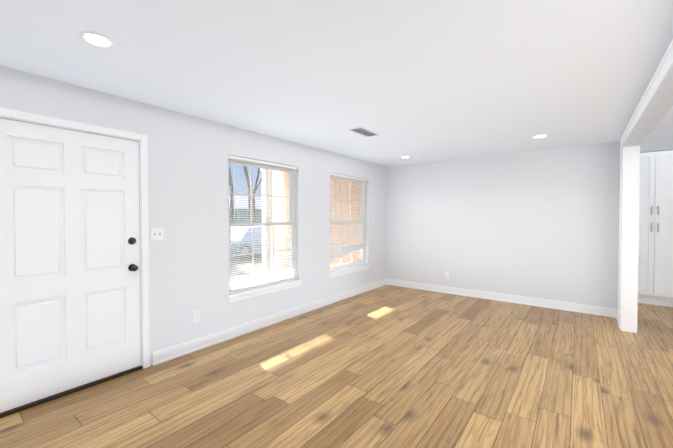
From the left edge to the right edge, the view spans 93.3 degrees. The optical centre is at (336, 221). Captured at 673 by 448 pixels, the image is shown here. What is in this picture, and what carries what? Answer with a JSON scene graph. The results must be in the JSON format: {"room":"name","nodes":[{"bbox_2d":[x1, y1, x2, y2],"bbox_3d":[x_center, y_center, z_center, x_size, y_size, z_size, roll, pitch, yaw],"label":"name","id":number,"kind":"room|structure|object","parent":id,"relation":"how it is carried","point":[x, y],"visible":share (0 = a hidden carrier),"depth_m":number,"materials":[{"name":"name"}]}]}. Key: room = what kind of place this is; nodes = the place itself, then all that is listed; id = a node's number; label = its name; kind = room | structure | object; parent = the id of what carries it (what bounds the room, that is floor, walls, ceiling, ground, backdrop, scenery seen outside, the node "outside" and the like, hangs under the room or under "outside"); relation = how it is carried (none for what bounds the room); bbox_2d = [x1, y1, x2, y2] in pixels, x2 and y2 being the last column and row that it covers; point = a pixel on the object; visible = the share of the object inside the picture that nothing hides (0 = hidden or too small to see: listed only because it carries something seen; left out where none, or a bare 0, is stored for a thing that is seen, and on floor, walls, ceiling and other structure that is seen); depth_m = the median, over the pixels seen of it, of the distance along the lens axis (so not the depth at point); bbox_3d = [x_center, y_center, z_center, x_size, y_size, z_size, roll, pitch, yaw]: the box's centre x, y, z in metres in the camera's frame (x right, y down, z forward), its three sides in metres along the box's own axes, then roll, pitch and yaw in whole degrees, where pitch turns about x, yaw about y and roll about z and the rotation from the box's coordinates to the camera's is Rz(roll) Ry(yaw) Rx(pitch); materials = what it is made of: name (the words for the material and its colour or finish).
{"room":"empty living room","nodes":[
{"label":"empty living room","id":0,"kind":"room"},
{"bbox_2d":[0,65,385,365],"bbox_3d":[-1.866,0.129,2.964,0.200,2.440,9.570,1,1,37],"label":"wall","id":1,"kind":"structure","parent":0,"point":[188,200],"depth_m":3.38,"materials":[{"name":"white paint"}]},
{"bbox_2d":[0,118,140,412],"bbox_3d":[-2.083,0.300,2.516,0.120,2.052,0.968,1,1,37],"label":"door","id":2,"kind":"structure","parent":1,"relation":"in","point":[69,265],"depth_m":2.49,"materials":[{"name":"white wood"}]},
{"bbox_2d":[0,365,142,417],"bbox_3d":[-2.159,1.343,2.595,0.206,0.024,1.006,1,1,37],"label":"door sill","id":3,"kind":"structure","parent":1,"relation":"attached to","point":[53,397],"depth_m":2.49,"materials":[{"name":"brown metal"}]},
{"bbox_2d":[0,107,149,368],"bbox_3d":[-2.155,0.281,2.576,0.216,2.148,1.092,1,1,37],"label":"door frame","id":4,"kind":"structure","parent":1,"relation":"attached to","point":[16,114],"depth_m":2.90,"materials":[{"name":"white wood"}]},
{"bbox_2d":[151,228,163,239],"bbox_3d":[-1.695,0.113,3.010,0.017,0.116,0.116,1,1,37],"label":"switch plate","id":5,"kind":"object","parent":1,"relation":"attached to","point":[157,233],"visible":1,"depth_m":3.01,"materials":[{"name":"white plastic"}]},
{"bbox_2d":[193,311,199,322],"bbox_3d":[-1.467,0.994,3.328,0.009,0.116,0.072,1,1,37],"label":"electrical outlet","id":6,"kind":"object","parent":1,"relation":"attached to","point":[196,316],"visible":1,"depth_m":3.33,"materials":[{"name":"white plastic"}]},
{"bbox_2d":[228,158,295,290],"bbox_3d":[-0.966,0.026,4.150,0.080,1.610,1.150,1,1,37],"label":"window","id":7,"kind":"structure","parent":1,"relation":"in","point":[256,165],"depth_m":4.30,"materials":[{"name":"white plastic"}]},
{"bbox_2d":[228,155,297,293],"bbox_3d":[-0.906,0.025,4.104,0.048,1.601,1.126,1,1,37],"label":"window blind","id":8,"kind":"object","parent":7,"relation":"attached to","point":[265,217],"visible":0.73,"depth_m":4.04,"materials":[{"name":"white plastic"}]},
{"bbox_2d":[227,279,301,302],"bbox_3d":[-0.894,0.874,4.108,0.100,0.085,1.200,1,1,37],"label":"window sill","id":9,"kind":"structure","parent":1,"relation":"attached to","point":[238,296],"depth_m":4.01,"materials":[{"name":"white wood"}]},
{"bbox_2d":[152,279,387,365],"bbox_3d":[-0.343,1.261,4.789,0.026,0.120,4.548,1,1,37],"label":"baseboard","id":10,"kind":"structure","parent":1,"relation":"attached to","point":[175,351],"depth_m":3.84,"materials":[{"name":"white wood"}]},
{"bbox_2d":[330,175,364,270],"bbox_3d":[0.167,0.003,5.631,0.080,1.610,1.160,1,1,37],"label":"window","id":11,"kind":"structure","parent":1,"relation":"in","point":[356,258],"depth_m":5.67,"materials":[{"name":"glass"}]},
{"bbox_2d":[330,173,366,260],"bbox_3d":[0.227,-0.081,5.585,0.048,1.435,1.136,1,1,37],"label":"window blind","id":12,"kind":"object","parent":11,"relation":"attached to","point":[347,250],"visible":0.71,"depth_m":5.50,"materials":[{"name":"white plastic"}]},
{"bbox_2d":[329,264,369,277],"bbox_3d":[0.238,0.852,5.590,0.100,0.085,1.210,1,1,37],"label":"window sill","id":13,"kind":"structure","parent":1,"relation":"attached to","point":[336,273],"depth_m":5.51,"materials":[{"name":"white wood"}]},
{"bbox_2d":[0,285,672,447],"bbox_3d":[1.897,1.426,1.197,8.350,0.100,11.300,1,1,37],"label":"floor","id":14,"kind":"structure","parent":0,"point":[388,366],"depth_m":2.60,"materials":[{"name":"brown wood"}]},
{"bbox_2d":[638,150,672,306],"bbox_3d":[5.158,0.105,5.206,0.720,2.420,0.630,1,1,37],"label":"pantry cabinet","id":15,"kind":"object","parent":14,"relation":"on","point":[655,265],"visible":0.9,"depth_m":4.98,"materials":[{"name":"white wood"}]},
{"bbox_2d":[0,0,672,165],"bbox_3d":[1.897,-1.113,1.158,8.350,0.100,11.300,1,1,37],"label":"ceiling","id":16,"kind":"structure","parent":0,"point":[419,81],"depth_m":2.18,"materials":[{"name":"white paint"}]},
{"bbox_2d":[79,31,115,47],"bbox_3d":[-1.405,-1.070,1.870,0.176,0.008,0.176,1,1,37],"label":"recessed light","id":17,"kind":"object","parent":16,"relation":"in","point":[97,39],"visible":1,"depth_m":1.86,"materials":[{"name":"white plastic"}]},
{"bbox_2d":[349,127,378,136],"bbox_3d":[0.342,-1.102,3.908,0.170,0.007,0.420,1,1,37],"label":"ceiling vent","id":18,"kind":"object","parent":16,"relation":"in","point":[363,131],"visible":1,"depth_m":3.90,"materials":[{"name":"grey metal"}]},
{"bbox_2d":[533,134,547,137],"bbox_3d":[2.627,-1.104,4.099,0.176,0.008,0.176,1,1,37],"label":"recessed light","id":19,"kind":"object","parent":16,"relation":"in","point":[541,136],"visible":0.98,"depth_m":4.09,"materials":[{"name":"white plastic"}]},
{"bbox_2d":[386,141,618,308],"bbox_3d":[2.555,0.090,5.513,3.730,2.440,0.150,1,1,37],"label":"wall","id":20,"kind":"structure","parent":0,"point":[541,224],"depth_m":5.17,"materials":[{"name":"white paint"}]},
{"bbox_2d":[388,279,615,317],"bbox_3d":[2.466,1.251,5.488,3.580,0.120,0.026,1,1,37],"label":"baseboard","id":21,"kind":"structure","parent":20,"relation":"attached to","point":[588,309],"depth_m":5.17,"materials":[{"name":"white wood"}]},
{"bbox_2d":[617,153,619,309],"bbox_3d":[3.755,0.197,4.113,0.120,2.270,0.620,1,1,37],"label":"wall","id":22,"kind":"structure","parent":0,"point":[618,231],"depth_m":4.34,"materials":[{"name":"white paint"}]},
{"bbox_2d":[618,39,672,332],"bbox_3d":[0.974,0.197,0.473,0.176,2.380,8.760,1,1,37],"label":"trim","id":23,"kind":"structure","parent":22,"relation":"attached to","point":[654,106],"depth_m":3.83,"materials":[{"name":"white"}]},
{"label":"outside","id":24,"kind":"structure","parent":0,"visible":0},
{"bbox_2d":[231,253,261,282],"bbox_3d":[-38.266,1.169,54.169,119.800,0.200,200.000,1,1,37],"label":"ground","id":25,"kind":"structure","parent":24,"point":[246,267],"depth_m":11.96,"materials":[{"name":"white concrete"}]},
{"bbox_2d":[229,166,233,222],"bbox_3d":[-14.364,-7.186,34.943,8.533,17.202,6.220,1,1,37],"label":"tree","id":26,"kind":"object","parent":25,"relation":"on","point":[231,197],"depth_m":35.70,"materials":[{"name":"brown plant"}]},
{"bbox_2d":[229,195,261,222],"bbox_3d":[-23.471,-2.373,66.724,12.800,6.500,18.800,1,1,37],"label":"house","id":27,"kind":"structure","parent":25,"relation":"on","point":[243,213],"depth_m":65.27,"materials":[{"name":"white"}]},
{"bbox_2d":[231,226,261,257],"bbox_3d":[-3.971,0.922,15.870,1.880,1.420,4.500,1,1,37],"label":"car","id":28,"kind":"object","parent":25,"relation":"on","point":[240,230],"depth_m":14.50,"materials":[{"name":"grey paint"}]},
{"bbox_2d":[243,166,249,221],"bbox_3d":[-8.247,-4.476,23.940,5.981,12.128,4.029,1,1,37],"label":"tree","id":29,"kind":"object","parent":25,"relation":"on","point":[245,172],"depth_m":24.47,"materials":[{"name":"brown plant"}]},
{"bbox_2d":[252,168,261,221],"bbox_3d":[-9.209,-6.282,39.791,7.066,15.251,9.836,1,1,37],"label":"tree","id":30,"kind":"object","parent":25,"relation":"on","point":[253,201],"depth_m":41.93,"materials":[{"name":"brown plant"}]},
{"bbox_2d":[271,170,279,274],"bbox_3d":[-1.528,-0.184,8.384,0.450,3.900,0.300,1,1,37],"label":"wall","id":31,"kind":"structure","parent":25,"relation":"on","point":[273,189],"depth_m":8.22,"materials":[{"name":"brick"}]},
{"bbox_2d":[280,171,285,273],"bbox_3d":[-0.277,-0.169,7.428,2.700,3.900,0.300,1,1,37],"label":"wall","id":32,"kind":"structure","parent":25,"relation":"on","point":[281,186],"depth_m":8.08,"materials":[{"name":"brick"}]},
{"bbox_3d":[-2.657,1.596,4.176,2.500,0.470,7.800,1,1,37],"label":"porch","id":33,"kind":"object","parent":25,"relation":"on","visible":0},
{"bbox_2d":[260,168,271,278],"bbox_3d":[-1.618,0.023,7.323,0.200,2.580,0.200,1,1,37],"label":"porch column","id":34,"kind":"structure","parent":33,"relation":"on","point":[263,193],"depth_m":7.27,"materials":[{"name":"white paint"}]}
]}

